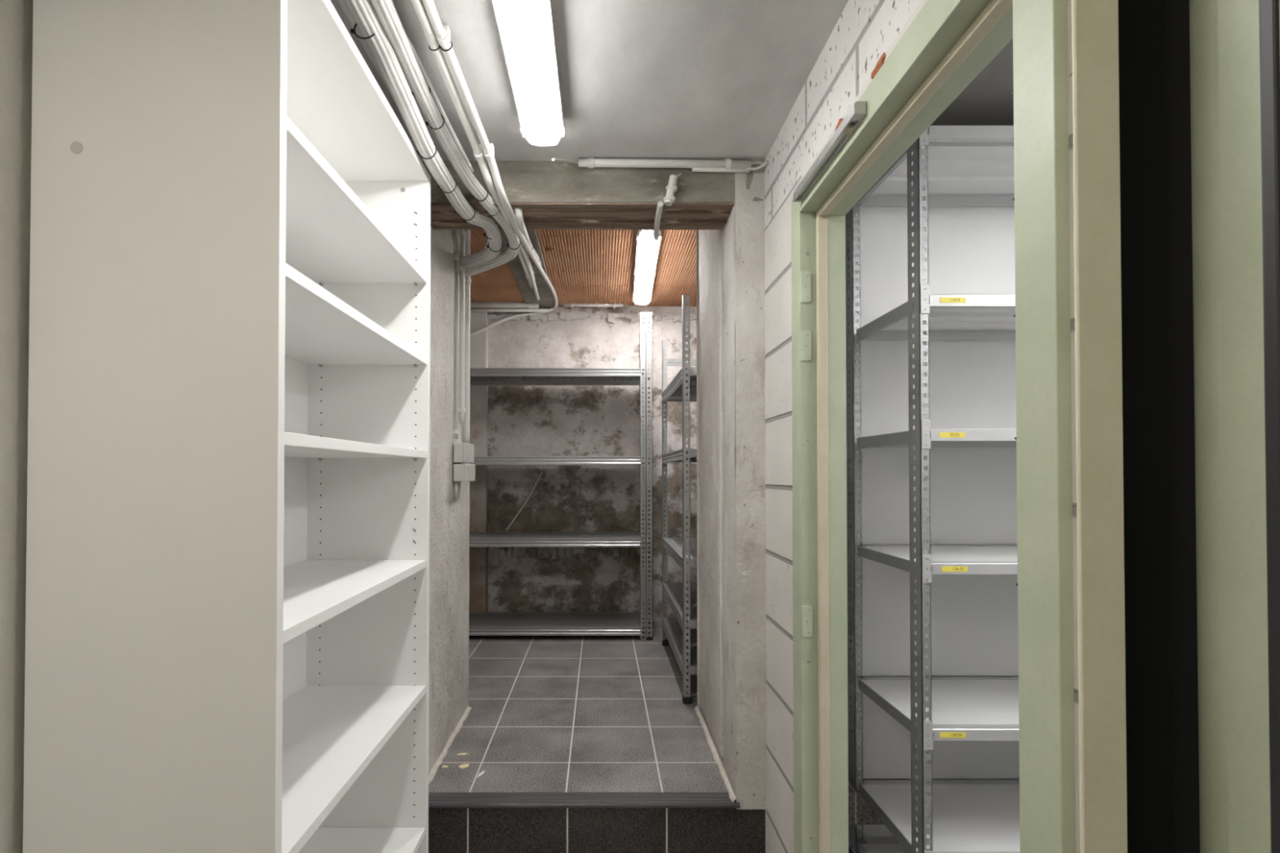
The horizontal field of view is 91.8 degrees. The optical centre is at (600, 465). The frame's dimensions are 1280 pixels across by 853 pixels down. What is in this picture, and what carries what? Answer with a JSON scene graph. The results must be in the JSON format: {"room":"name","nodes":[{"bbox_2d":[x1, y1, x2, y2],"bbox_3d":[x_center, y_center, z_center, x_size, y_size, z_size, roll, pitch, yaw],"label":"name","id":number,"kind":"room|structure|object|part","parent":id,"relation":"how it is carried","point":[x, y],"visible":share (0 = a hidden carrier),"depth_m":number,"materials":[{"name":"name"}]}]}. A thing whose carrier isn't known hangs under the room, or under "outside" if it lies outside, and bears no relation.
{"room":"basement storage room","nodes":[
{"label":"basement storage room","id":0,"kind":"room"},
{"bbox_2d":[0,0,33,852],"bbox_3d":[-0.935,0.132,-0.214,0.169,2.180,4.175,0,-1,0],"label":"wall","id":1,"kind":"structure","parent":0,"point":[15,15],"depth_m":0.90,"materials":[{"name":"grey paint"}]},
{"bbox_2d":[428,225,470,773],"bbox_3d":[-0.903,0.079,2.259,0.694,2.351,0.776,0,-1,0],"label":"wall","id":2,"kind":"structure","parent":0,"point":[449,517],"depth_m":2.24,"materials":[{"name":"paint"}]},
{"bbox_2d":[428,706,471,784],"bbox_3d":[-0.552,1.014,2.234,0.020,0.011,0.745,0,-1,0],"label":"trim","id":3,"kind":"structure","parent":2,"relation":"attached to","point":[432,774],"depth_m":2.24,"materials":[{"name":"tile"}]},
{"bbox_2d":[453,229,459,439],"bbox_3d":[-0.542,-0.521,2.307,0.020,0.836,0.167,0,-1,-8],"label":"conduit","id":4,"kind":"object","parent":2,"relation":"attached to","point":[456,432],"visible":0.88,"depth_m":2.37,"materials":[{"name":"grey plastic"}]},
{"bbox_2d":[457,229,464,238],"bbox_3d":[-0.534,-0.884,2.242,0.020,0.036,0.302,0,-1,0],"label":"cable","id":5,"kind":"object","parent":2,"relation":"attached to","point":[460,232],"visible":0.27,"depth_m":2.35,"materials":[{"name":"grey plastic"}]},
{"bbox_2d":[458,229,466,423],"bbox_3d":[-0.538,-0.542,2.409,0.031,0.749,0.100,0,-1,-16],"label":"conduit","id":6,"kind":"object","parent":2,"relation":"attached to","point":[462,269],"visible":0.88,"depth_m":2.43,"materials":[{"name":"white plastic"}]},
{"bbox_2d":[461,229,466,238],"bbox_3d":[-0.515,-0.889,2.222,0.023,0.023,0.381,0,-1,-3],"label":"cable","id":7,"kind":"object","parent":2,"relation":"attached to","point":[462,230],"visible":0.16,"depth_m":2.35,"materials":[{"name":"grey plastic"}]},
{"bbox_2d":[453,463,475,481],"bbox_3d":[-0.529,0.028,2.412,0.054,0.068,0.155,0,-1,0],"label":"junction box","id":8,"kind":"object","parent":2,"relation":"attached to","point":[466,472],"visible":1,"depth_m":2.34,"materials":[{"name":"grey plastic"}]},
{"bbox_2d":[454,482,457,499],"bbox_3d":[-0.550,0.096,2.359,0.012,0.063,0.012,0,-1,0],"label":"conduit","id":9,"kind":"object","parent":8,"relation":"attached to","point":[455,483],"visible":1,"depth_m":2.35,"materials":[{"name":"grey plastic"}]},
{"bbox_3d":[-0.509,0.028,2.412,0.012,0.068,0.155,0,-1,0],"label":"lid","id":10,"kind":"part","parent":8,"relation":"part of","materials":[{"name":"grey plastic"}]},
{"bbox_2d":[453,442,474,463],"bbox_3d":[-0.532,-0.048,2.413,0.049,0.076,0.155,0,-1,0],"label":"junction box","id":11,"kind":"object","parent":2,"relation":"attached to","point":[464,453],"visible":1,"depth_m":2.34,"materials":[{"name":"grey plastic"}]},
{"bbox_3d":[-0.514,-0.048,2.413,0.012,0.076,0.155,0,-1,0],"label":"lid","id":12,"kind":"part","parent":11,"relation":"part of","materials":[{"name":"grey plastic"}]},
{"bbox_2d":[464,229,471,444],"bbox_3d":[-0.538,-0.527,2.494,0.033,0.874,0.109,0,-1,-12],"label":"conduit","id":13,"kind":"object","parent":2,"relation":"attached to","point":[468,280],"visible":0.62,"depth_m":2.52,"materials":[{"name":"white plastic"}]},
{"bbox_2d":[469,307,488,612],"bbox_3d":[-0.978,-0.014,4.123,0.445,2.116,0.075,0,-1,0],"label":"wall","id":14,"kind":"structure","parent":0,"point":[478,489],"depth_m":4.09,"materials":[{"name":"paint"}]},
{"bbox_2d":[470,229,696,306],"bbox_3d":[-0.178,-1.115,3.138,2.044,0.060,2.146,0,-1,0],"label":"ceiling","id":15,"kind":"structure","parent":0,"point":[583,266],"depth_m":3.42,"materials":[{"name":"brown wood"}]},
{"bbox_2d":[498,229,555,308],"bbox_3d":[-0.392,-1.094,3.125,0.187,0.042,2.100,0,-1,0],"label":"rib","id":16,"kind":"object","parent":15,"relation":"attached to","point":[546,300],"visible":0.29,"depth_m":3.52,"materials":[{"name":"concrete"}]},
{"bbox_2d":[517,249,532,288],"bbox_3d":[-0.388,-0.969,3.087,0.044,0.300,1.855,0,-1,-3],"label":"conduit","id":17,"kind":"object","parent":16,"relation":"attached to","point":[519,254],"visible":0.49,"depth_m":3.29,"materials":[{"name":"grey plastic"}]},
{"bbox_2d":[514,208,541,265],"bbox_3d":[-0.298,-0.934,2.690,0.048,0.360,1.549,0,-1,-3],"label":"conduit","id":18,"kind":"object","parent":16,"relation":"attached to","point":[518,211],"visible":0.56,"depth_m":1.99,"materials":[{"name":"white plastic"}]},
{"bbox_2d":[524,247,535,280],"bbox_3d":[-0.360,-0.973,3.112,0.041,0.295,1.805,0,-1,-2],"label":"conduit","id":19,"kind":"object","parent":16,"relation":"attached to","point":[524,247],"visible":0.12,"depth_m":3.26,"materials":[{"name":"grey plastic"}]},
{"bbox_2d":[632,229,661,304],"bbox_3d":[0.240,-1.047,3.349,0.115,0.077,1.099,0,-1,2],"label":"ceiling lamp","id":20,"kind":"object","parent":15,"relation":"attached to","point":[647,248],"visible":0.97,"depth_m":3.14,"materials":[{"name":"white plastic"}]},
{"bbox_2d":[487,305,697,622],"bbox_3d":[-0.125,0.012,4.221,2.250,2.266,0.157,0,-1,0],"label":"wall","id":21,"kind":"structure","parent":0,"point":[524,420],"depth_m":4.15,"materials":[{"name":"grey concrete"}]},
{"bbox_2d":[470,300,539,308],"bbox_3d":[-0.722,-1.061,4.093,0.634,0.053,0.100,0,-1,0],"label":"conduit","id":22,"kind":"object","parent":21,"relation":"attached to","point":[473,304],"visible":0.55,"depth_m":4.05,"materials":[{"name":"grey plastic"}]},
{"bbox_2d":[470,308,547,311],"bbox_3d":[-0.695,-1.023,4.074,0.692,0.019,0.018,0,-1,0],"label":"conduit","id":23,"kind":"object","parent":21,"relation":"attached to","point":[471,309],"visible":0.66,"depth_m":4.07,"materials":[{"name":"white plastic"}]},
{"bbox_2d":[506,471,542,531],"bbox_3d":[-0.503,0.236,4.083,0.242,0.390,0.013,0,-1,-7],"label":"cable","id":24,"kind":"object","parent":21,"relation":"attached to","point":[541,473],"visible":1,"depth_m":4.08,"materials":[{"name":"black plastic"}]},
{"bbox_2d":[487,546,648,560],"bbox_3d":[-0.214,0.578,4.131,1.080,0.111,0.044,0,-1,0],"label":"plaster edge","id":25,"kind":"structure","parent":21,"relation":"attached to","point":[541,552],"depth_m":4.12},
{"bbox_2d":[488,311,696,324],"bbox_3d":[0.050,-0.997,4.154,1.608,0.081,0.038,0,-1,0],"label":"ledge","id":26,"kind":"object","parent":21,"relation":"attached to","point":[573,315],"visible":0.73,"depth_m":4.15,"materials":[{"name":"paint"}]},
{"bbox_2d":[563,302,623,309],"bbox_3d":[-0.047,-1.077,4.133,0.401,0.044,0.060,0,-1,0],"label":"conduit","id":27,"kind":"object","parent":21,"relation":"attached to","point":[571,305],"visible":0.67,"depth_m":4.11,"materials":[{"name":"white plastic"}]},
{"bbox_2d":[422,160,763,202],"bbox_3d":[-0.060,-0.876,1.979,1.120,0.147,0.185,0,-1,0],"label":"lintel","id":28,"kind":"object","parent":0,"point":[522,181],"visible":0.26,"depth_m":1.89,"materials":[{"name":"concrete"}]},
{"bbox_2d":[430,202,734,229],"bbox_3d":[-0.075,-0.796,1.982,0.970,0.015,0.185,0,-1,0],"label":"lintel underside","id":29,"kind":"object","parent":28,"relation":"attached to","point":[536,215],"visible":0.71,"depth_m":1.97,"materials":[{"name":"brown wood"}]},
{"bbox_2d":[577,157,751,168],"bbox_3d":[0.194,-0.919,1.877,0.521,0.044,0.043,0,-1,0],"label":"conduit","id":30,"kind":"object","parent":28,"relation":"attached to","point":[590,162],"visible":1,"depth_m":1.86,"materials":[{"name":"white plastic"}]},
{"bbox_2d":[551,158,578,163],"bbox_3d":[-0.103,-0.882,1.793,0.020,0.078,0.175,0,-1,24],"label":"cable","id":31,"kind":"object","parent":30,"relation":"attached to","point":[553,159],"visible":1,"depth_m":1.80,"materials":[{"name":"grey plastic"}]},
{"bbox_2d":[746,160,768,170],"bbox_3d":[0.472,-0.901,1.862,0.069,0.016,0.021,0,-1,25],"label":"cable","id":32,"kind":"object","parent":30,"relation":"attached to","point":[766,162],"visible":1,"depth_m":1.86,"materials":[{"name":"grey plastic"}]},
{"bbox_2d":[751,160,765,166],"bbox_3d":[0.475,-0.913,1.871,0.052,0.015,0.010,0,-1,-2],"label":"cable","id":33,"kind":"object","parent":30,"relation":"attached to","point":[759,162],"visible":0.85,"depth_m":1.87,"materials":[{"name":"grey plastic"}]},
{"bbox_2d":[663,174,677,205],"bbox_3d":[0.210,-0.829,1.860,0.043,0.088,0.035,0,-1,0],"label":"conduit","id":34,"kind":"object","parent":28,"relation":"attached to","point":[668,199],"visible":1,"depth_m":1.85,"materials":[{"name":"white plastic"}]},
{"bbox_2d":[647,201,663,240],"bbox_3d":[0.203,-0.918,2.335,0.028,0.316,0.960,0,-1,3],"label":"conduit","id":35,"kind":"object","parent":34,"relation":"attached to","point":[660,206],"visible":0.85,"depth_m":1.95,"materials":[{"name":"grey plastic"}]},
{"bbox_2d":[691,167,750,173],"bbox_3d":[0.365,-0.898,1.876,0.175,0.016,0.014,0,-1,0],"label":"conduit","id":36,"kind":"object","parent":28,"relation":"attached to","point":[694,169],"visible":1,"depth_m":1.87,"materials":[{"name":"white plastic"}]},
{"bbox_2d":[428,622,908,824],"bbox_3d":[-0.125,1.081,3.104,2.250,0.100,2.364,0,-1,0],"label":"floor","id":37,"kind":"structure","parent":0,"point":[548,713],"depth_m":2.42,"materials":[{"name":"grey tile"}]},
{"bbox_2d":[458,764,469,768],"bbox_3d":[-0.460,1.016,2.095,0.037,0.003,0.026,1,-1,-38],"label":"flake","id":38,"kind":"object","parent":37,"relation":"on","point":[464,766],"visible":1,"depth_m":2.09,"materials":[{"name":"beige paint"}]},
{"bbox_2d":[469,312,652,640],"bbox_3d":[-0.326,0.063,3.885,1.271,1.955,0.394,0,-1,0],"label":"metal shelving","id":39,"kind":"object","parent":37,"relation":"on","point":[481,624],"visible":0.69,"depth_m":3.70,"materials":[{"name":"metal"}]},
{"bbox_3d":[-0.336,0.970,3.873,1.207,0.021,0.338,0,-1,0],"label":"shelf","id":40,"kind":"part","parent":39,"relation":"part of","materials":[{"name":"metal"}]},
{"bbox_3d":[-0.336,0.445,3.880,1.207,0.021,0.338,0,-1,0],"label":"shelf","id":41,"kind":"part","parent":39,"relation":"part of","materials":[{"name":"metal"}]},
{"bbox_3d":[-0.336,-0.571,3.893,1.207,0.021,0.338,0,-1,0],"label":"shelf","id":42,"kind":"part","parent":39,"relation":"part of","materials":[{"name":"metal"}]},
{"bbox_3d":[0.254,0.059,3.707,0.034,1.951,0.034,0,-1,0],"label":"post","id":43,"kind":"part","parent":39,"relation":"part of","materials":[{"name":"metal"}]},
{"bbox_3d":[0.279,0.064,4.061,0.036,1.951,0.036,0,-1,0],"label":"post","id":44,"kind":"part","parent":39,"relation":"part of","materials":[{"name":"metal"}]},
{"bbox_3d":[0.291,0.059,3.708,0.036,1.951,0.036,0,-1,0],"label":"post","id":45,"kind":"part","parent":39,"relation":"part of","materials":[{"name":"metal"}]},
{"bbox_2d":[428,808,766,852],"bbox_3d":[-0.161,1.138,1.895,1.381,0.223,0.060,0,-1,0],"label":"step","id":46,"kind":"structure","parent":37,"relation":"attached to","point":[451,830],"depth_m":1.87,"materials":[{"name":"black tile"}]},
{"bbox_2d":[428,792,740,808],"bbox_3d":[-0.216,1.021,1.888,1.269,0.015,0.070,0,-1,0],"label":"step nosing","id":47,"kind":"structure","parent":46,"relation":"on","point":[436,800],"depth_m":1.87,"materials":[{"name":"grey metal"}]},
{"bbox_2d":[662,294,697,703],"bbox_3d":[0.551,0.147,3.143,0.391,1.768,0.943,0,-1,0],"label":"metal shelving","id":48,"kind":"object","parent":37,"relation":"on","point":[680,629],"visible":0.48,"depth_m":2.90,"materials":[{"name":"metal"}]},
{"bbox_3d":[0.373,0.151,3.583,0.030,1.764,0.030,0,-1,0],"label":"post","id":49,"kind":"part","parent":48,"relation":"part of","materials":[{"name":"metal"}]},
{"bbox_3d":[0.551,-0.396,3.610,0.327,0.040,0.014,0,-1,0],"label":"rail","id":50,"kind":"part","parent":48,"relation":"part of","materials":[{"name":"metal"}]},
{"bbox_3d":[0.551,0.877,3.126,0.335,0.021,0.893,0,-1,0],"label":"shelf","id":51,"kind":"part","parent":48,"relation":"part of","materials":[{"name":"metal"}]},
{"bbox_3d":[0.551,0.680,3.129,0.335,0.021,0.893,0,-1,0],"label":"shelf","id":52,"kind":"part","parent":48,"relation":"part of","materials":[{"name":"metal"}]},
{"bbox_3d":[0.551,0.420,3.132,0.335,0.021,0.893,0,-1,0],"label":"shelf","id":53,"kind":"part","parent":48,"relation":"part of","materials":[{"name":"metal"}]},
{"bbox_3d":[0.551,-0.412,3.143,0.335,0.021,0.893,0,-1,0],"label":"shelf","id":54,"kind":"part","parent":48,"relation":"part of","materials":[{"name":"metal"}]},
{"bbox_3d":[0.551,-0.041,3.605,0.327,0.040,0.014,0,-1,0],"label":"rail","id":55,"kind":"part","parent":48,"relation":"part of","materials":[{"name":"metal"}]},
{"bbox_3d":[0.373,0.139,2.688,0.030,1.764,0.030,0,-1,0],"label":"post","id":56,"kind":"part","parent":48,"relation":"part of","materials":[{"name":"metal"}]},
{"bbox_3d":[0.551,-0.408,2.688,0.327,0.040,0.014,0,-1,0],"label":"rail","id":57,"kind":"part","parent":48,"relation":"part of","materials":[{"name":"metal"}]},
{"bbox_3d":[0.551,-0.053,2.683,0.327,0.040,0.014,0,-1,0],"label":"rail","id":58,"kind":"part","parent":48,"relation":"part of","materials":[{"name":"metal"}]},
{"bbox_3d":[0.551,0.882,2.671,0.327,0.040,0.014,0,-1,0],"label":"rail","id":59,"kind":"part","parent":48,"relation":"part of","materials":[{"name":"metal"}]},
{"bbox_3d":[0.551,0.685,2.673,0.327,0.040,0.014,0,-1,0],"label":"rail","id":60,"kind":"part","parent":48,"relation":"part of","materials":[{"name":"metal"}]},
{"bbox_3d":[0.551,0.425,2.677,0.327,0.040,0.014,0,-1,0],"label":"rail","id":61,"kind":"part","parent":48,"relation":"part of","materials":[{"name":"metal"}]},
{"bbox_2d":[330,0,1013,160],"bbox_3d":[0.560,-1.075,-0.106,3.080,0.262,4.360,0,-1,0],"label":"ceiling","id":62,"kind":"structure","parent":0,"point":[638,79],"depth_m":1.48,"materials":[{"name":"concrete"}]},
{"bbox_2d":[337,0,399,111],"bbox_3d":[-0.507,-0.922,1.107,0.023,0.024,1.490,0,-1,0],"label":"conduit","id":63,"kind":"object","parent":62,"relation":"attached to","point":[342,3],"visible":0.18,"depth_m":1.32,"materials":[{"name":"white plastic"}]},
{"bbox_2d":[344,0,502,267],"bbox_3d":[-0.439,-0.827,1.402,0.212,0.173,2.083,0,-1,0],"label":"cable bundle","id":64,"kind":"object","parent":62,"relation":"attached to","point":[362,11],"visible":1,"depth_m":1.49,"materials":[{"name":"white plastic"}]},
{"bbox_2d":[391,0,474,173],"bbox_3d":[-0.391,-0.890,1.067,0.073,0.086,1.412,0,-1,0],"label":"cable","id":65,"kind":"object","parent":62,"relation":"attached to","point":[433,93],"visible":0.74,"depth_m":1.54,"materials":[{"name":"white plastic"}]},
{"bbox_2d":[370,0,520,277],"bbox_3d":[-0.368,-0.835,1.458,0.270,0.168,2.186,0,-1,-4],"label":"cable bundle","id":66,"kind":"object","parent":62,"relation":"attached to","point":[385,11],"visible":0.95,"depth_m":1.57,"materials":[{"name":"white plastic"}]},
{"bbox_2d":[410,0,539,300],"bbox_3d":[-0.344,-0.930,2.128,0.118,0.312,3.531,0,-1,0],"label":"conduit","id":67,"kind":"object","parent":62,"relation":"attached to","point":[419,6],"visible":0.79,"depth_m":1.51,"materials":[{"name":"white plastic"}]},
{"bbox_2d":[422,0,558,337],"bbox_3d":[-0.571,-0.927,2.259,0.618,0.337,3.794,0,-1,0],"label":"conduit","id":68,"kind":"object","parent":62,"relation":"attached to","point":[442,32],"visible":0.94,"depth_m":1.58,"materials":[{"name":"white plastic"}]},
{"bbox_2d":[492,0,564,146],"bbox_3d":[-0.152,-0.897,1.269,0.117,0.077,0.823,0,-1,0],"label":"ceiling lamp","id":69,"kind":"object","parent":62,"relation":"attached to","point":[526,28],"visible":1,"depth_m":1.33,"materials":[{"name":"white plastic"}]},
{"bbox_2d":[696,160,766,809],"bbox_3d":[0.704,-0.028,2.261,0.593,2.136,0.775,0,-1,0],"label":"wall","id":70,"kind":"structure","parent":0,"point":[743,234],"depth_m":1.89,"materials":[{"name":"paint"}]},
{"bbox_2d":[694,706,736,802],"bbox_3d":[0.403,1.014,2.234,0.019,0.011,0.745,0,-1,0],"label":"trim","id":71,"kind":"structure","parent":70,"relation":"attached to","point":[716,757],"depth_m":2.16,"materials":[{"name":"tile"}]},
{"bbox_2d":[717,231,723,759],"bbox_3d":[0.414,0.095,2.099,0.026,1.786,0.037,0,-1,0],"label":"ridge","id":72,"kind":"object","parent":70,"relation":"attached to","point":[719,281],"visible":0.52,"depth_m":2.09,"materials":[{"name":"paint"}]},
{"bbox_2d":[844,204,1019,845],"bbox_3d":[1.345,0.162,2.078,1.510,2.180,0.100,0,-1,0],"label":"wall","id":73,"kind":"structure","parent":0,"point":[855,205],"depth_m":2.02,"materials":[{"name":"white paint"}]},
{"bbox_2d":[764,0,1279,852],"bbox_3d":[0.526,0.132,-0.204,0.127,2.180,4.195,0,-1,0],"label":"wall","id":74,"kind":"structure","parent":0,"point":[778,261],"depth_m":1.64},
{"bbox_2d":[835,118,843,131],"bbox_3d":[0.497,-0.710,1.292,0.004,0.028,0.041,0,-1,0],"label":"brick patch","id":75,"kind":"object","parent":74,"relation":"attached to","point":[840,120],"visible":0.54,"depth_m":1.29,"materials":[{"name":"orange brick"}]},
{"bbox_2d":[871,52,885,79],"bbox_3d":[0.497,-0.711,1.112,0.004,0.035,0.059,0,-1,0],"label":"brick patch","id":76,"kind":"object","parent":74,"relation":"attached to","point":[881,60],"visible":0.74,"depth_m":1.10,"materials":[{"name":"orange brick"}]},
{"bbox_2d":[791,0,1075,852],"bbox_3d":[0.530,0.275,1.107,0.139,1.929,0.910,0,-1,0],"label":"door frame","id":77,"kind":"structure","parent":74,"relation":"in","point":[948,43],"depth_m":0.91,"materials":[{"name":"green paint"}]},
{"bbox_3d":[0.499,-0.291,1.503,0.025,0.073,0.006,0,-1,0],"label":"hinge plate","id":78,"kind":"part","parent":77,"relation":"part of","materials":[{"name":"green metal"}]},
{"bbox_3d":[0.499,-0.435,1.505,0.025,0.075,0.006,0,-1,0],"label":"hinge plate","id":79,"kind":"part","parent":77,"relation":"part of","materials":[{"name":"green metal"}]},
{"bbox_3d":[0.499,0.376,1.494,0.025,0.074,0.006,0,-1,0],"label":"hinge plate","id":80,"kind":"part","parent":77,"relation":"part of","materials":[{"name":"green metal"}]},
{"bbox_3d":[0.473,-0.650,1.309,0.024,0.024,0.366,0,-1,0],"label":"door closer rail","id":81,"kind":"part","parent":77,"relation":"part of","materials":[{"name":"metal"}]},
{"bbox_2d":[1071,0,1279,852],"bbox_3d":[0.560,0.151,0.478,0.200,2.160,0.360,0,-1,0],"label":"door","id":82,"kind":"structure","parent":74,"relation":"in","point":[1176,103],"depth_m":0.60,"materials":[{"name":"green metal"}]},
{"bbox_3d":[0.560,1.272,-0.229,3.080,0.100,4.175,0,-1,0],"label":"floor","id":83,"kind":"structure","parent":0,"visible":0},
{"bbox_2d":[22,0,431,852],"bbox_3d":[-0.653,0.217,1.300,0.366,2.050,0.804,0,-1,0],"label":"bookshelf","id":84,"kind":"object","parent":83,"relation":"on","point":[227,611],"visible":1,"depth_m":0.91,"materials":[{"name":"white laminate"}]},
{"bbox_3d":[-0.653,0.212,0.909,0.366,2.050,0.019,0,-1,0],"label":"panel","id":85,"kind":"part","parent":84,"relation":"part of","materials":[{"name":"white laminate"}]},
{"bbox_3d":[-0.802,0.228,1.301,0.007,2.028,0.765,0,-1,0],"label":"panel","id":86,"kind":"part","parent":84,"relation":"part of","materials":[{"name":"white laminate"}]},
{"bbox_3d":[-0.636,0.601,1.296,0.324,0.020,0.763,0,-1,0],"label":"shelf","id":87,"kind":"part","parent":84,"relation":"part of","materials":[{"name":"white laminate"}]},
{"bbox_3d":[-0.636,0.261,1.300,0.324,0.020,0.763,0,-1,0],"label":"shelf","id":88,"kind":"part","parent":84,"relation":"part of","materials":[{"name":"white laminate"}]},
{"bbox_3d":[-0.636,-0.036,1.304,0.324,0.020,0.763,0,-1,0],"label":"shelf","id":89,"kind":"part","parent":84,"relation":"part of","materials":[{"name":"white laminate"}]},
{"bbox_3d":[-0.636,-0.291,1.307,0.324,0.020,0.763,0,-1,0],"label":"shelf","id":90,"kind":"part","parent":84,"relation":"part of","materials":[{"name":"white laminate"}]},
{"bbox_3d":[-0.636,-0.514,1.310,0.324,0.020,0.763,0,-1,0],"label":"shelf","id":91,"kind":"part","parent":84,"relation":"part of","materials":[{"name":"white laminate"}]},
{"bbox_3d":[-0.653,-0.797,1.314,0.366,0.022,0.765,0,-1,0],"label":"panel","id":92,"kind":"part","parent":84,"relation":"part of","materials":[{"name":"white laminate"}]},
{"bbox_3d":[-0.636,0.983,1.291,0.324,0.020,0.763,0,-1,0],"label":"shelf","id":93,"kind":"part","parent":84,"relation":"part of","materials":[{"name":"white laminate"}]},
{"bbox_3d":[-0.653,0.222,1.693,0.366,2.050,0.019,0,-1,0],"label":"panel","id":94,"kind":"part","parent":84,"relation":"part of","materials":[{"name":"white laminate"}]},
{"bbox_2d":[845,124,1020,852],"bbox_3d":[1.298,0.182,1.770,1.007,2.133,0.470,0,-1,0],"label":"storage rack","id":95,"kind":"object","parent":83,"relation":"on","point":[931,393],"visible":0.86,"depth_m":1.94,"materials":[{"name":"metal"}]},
{"bbox_3d":[0.808,0.212,1.971,0.023,2.069,0.058,0,-1,0],"label":"post","id":96,"kind":"part","parent":95,"relation":"part of","materials":[{"name":"metal"}]},
{"bbox_3d":[0.806,1.176,1.727,0.014,0.032,0.365,0,-1,0],"label":"rail","id":97,"kind":"part","parent":95,"relation":"part of","materials":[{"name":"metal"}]},
{"bbox_3d":[1.298,1.073,1.935,0.983,0.174,0.002,0,-1,0],"label":"panel","id":98,"kind":"part","parent":95,"relation":"part of","materials":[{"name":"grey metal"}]},
{"bbox_3d":[0.806,-0.835,1.754,0.014,0.036,0.365,0,-1,0],"label":"rail","id":99,"kind":"part","parent":95,"relation":"part of","materials":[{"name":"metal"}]},
{"bbox_2d":[861,844,906,852],"bbox_3d":[1.298,1.165,1.729,0.995,0.013,0.340,0,-1,0],"label":"shelf","id":100,"kind":"object","parent":95,"relation":"attached to","point":[865,848],"depth_m":1.88,"materials":[{"name":"grey metal"}]},
{"bbox_3d":[0.806,0.995,1.730,0.014,0.032,0.365,0,-1,0],"label":"rail","id":101,"kind":"part","parent":95,"relation":"part of","materials":[{"name":"metal"}]},
{"bbox_3d":[0.806,-0.410,1.748,0.014,0.033,0.365,0,-1,0],"label":"rail","id":102,"kind":"part","parent":95,"relation":"part of","materials":[{"name":"metal"}]},
{"bbox_3d":[0.806,-0.072,1.744,0.014,0.032,0.365,0,-1,0],"label":"rail","id":103,"kind":"part","parent":95,"relation":"part of","materials":[{"name":"metal"}]},
{"bbox_3d":[0.806,0.262,1.739,0.014,0.029,0.365,0,-1,0],"label":"rail","id":104,"kind":"part","parent":95,"relation":"part of","materials":[{"name":"metal"}]},
{"bbox_3d":[0.806,0.674,1.734,0.014,0.030,0.365,0,-1,0],"label":"rail","id":105,"kind":"part","parent":95,"relation":"part of","materials":[{"name":"metal"}]},
{"bbox_3d":[0.808,0.207,1.566,0.023,2.069,0.058,0,-1,0],"label":"post","id":106,"kind":"part","parent":95,"relation":"part of","materials":[{"name":"metal"}]},
{"bbox_3d":[1.298,-0.636,1.957,0.983,0.420,0.002,0,-1,0],"label":"panel","id":107,"kind":"part","parent":95,"relation":"part of","materials":[{"name":"grey metal"}]},
{"bbox_3d":[1.298,-0.254,1.952,0.983,0.331,0.002,0,-1,0],"label":"panel","id":108,"kind":"part","parent":95,"relation":"part of","materials":[{"name":"grey metal"}]},
{"bbox_3d":[1.298,0.083,1.947,0.983,0.329,0.002,0,-1,0],"label":"panel","id":109,"kind":"part","parent":95,"relation":"part of","materials":[{"name":"grey metal"}]},
{"bbox_3d":[1.298,0.457,1.942,0.983,0.404,0.002,0,-1,0],"label":"panel","id":110,"kind":"part","parent":95,"relation":"part of","materials":[{"name":"grey metal"}]},
{"bbox_2d":[859,546,1017,562],"bbox_3d":[1.298,0.253,1.741,0.995,0.013,0.340,0,-1,0],"label":"shelf","id":111,"kind":"object","parent":95,"relation":"attached to","point":[878,553],"depth_m":1.75,"materials":[{"name":"grey metal"}]},
{"bbox_3d":[1.298,0.822,1.938,0.983,0.314,0.002,0,-1,0],"label":"panel","id":112,"kind":"part","parent":95,"relation":"part of","materials":[{"name":"grey metal"}]},
{"bbox_2d":[860,680,1018,724],"bbox_3d":[1.298,0.664,1.736,0.995,0.013,0.340,0,-1,0],"label":"shelf","id":113,"kind":"object","parent":95,"relation":"attached to","point":[953,702],"depth_m":1.74,"materials":[{"name":"grey metal"}]},
{"bbox_2d":[861,784,1020,852],"bbox_3d":[1.298,0.984,1.732,0.995,0.013,0.340,0,-1,0],"label":"shelf","id":114,"kind":"object","parent":95,"relation":"attached to","point":[966,818],"depth_m":1.74,"materials":[{"name":"grey metal"}]},
{"bbox_2d":[872,142,1013,193],"bbox_3d":[1.298,-0.847,1.756,0.995,0.013,0.340,0,-1,0],"label":"shelf","id":115,"kind":"object","parent":95,"relation":"attached to","point":[953,167],"depth_m":1.76,"materials":[{"name":"grey metal"}]},
{"bbox_2d":[882,307,1015,329],"bbox_3d":[1.298,-0.421,1.750,0.995,0.013,0.340,0,-1,0],"label":"shelf","id":116,"kind":"object","parent":95,"relation":"attached to","point":[940,318],"depth_m":1.74,"materials":[{"name":"grey metal"}]}
]}

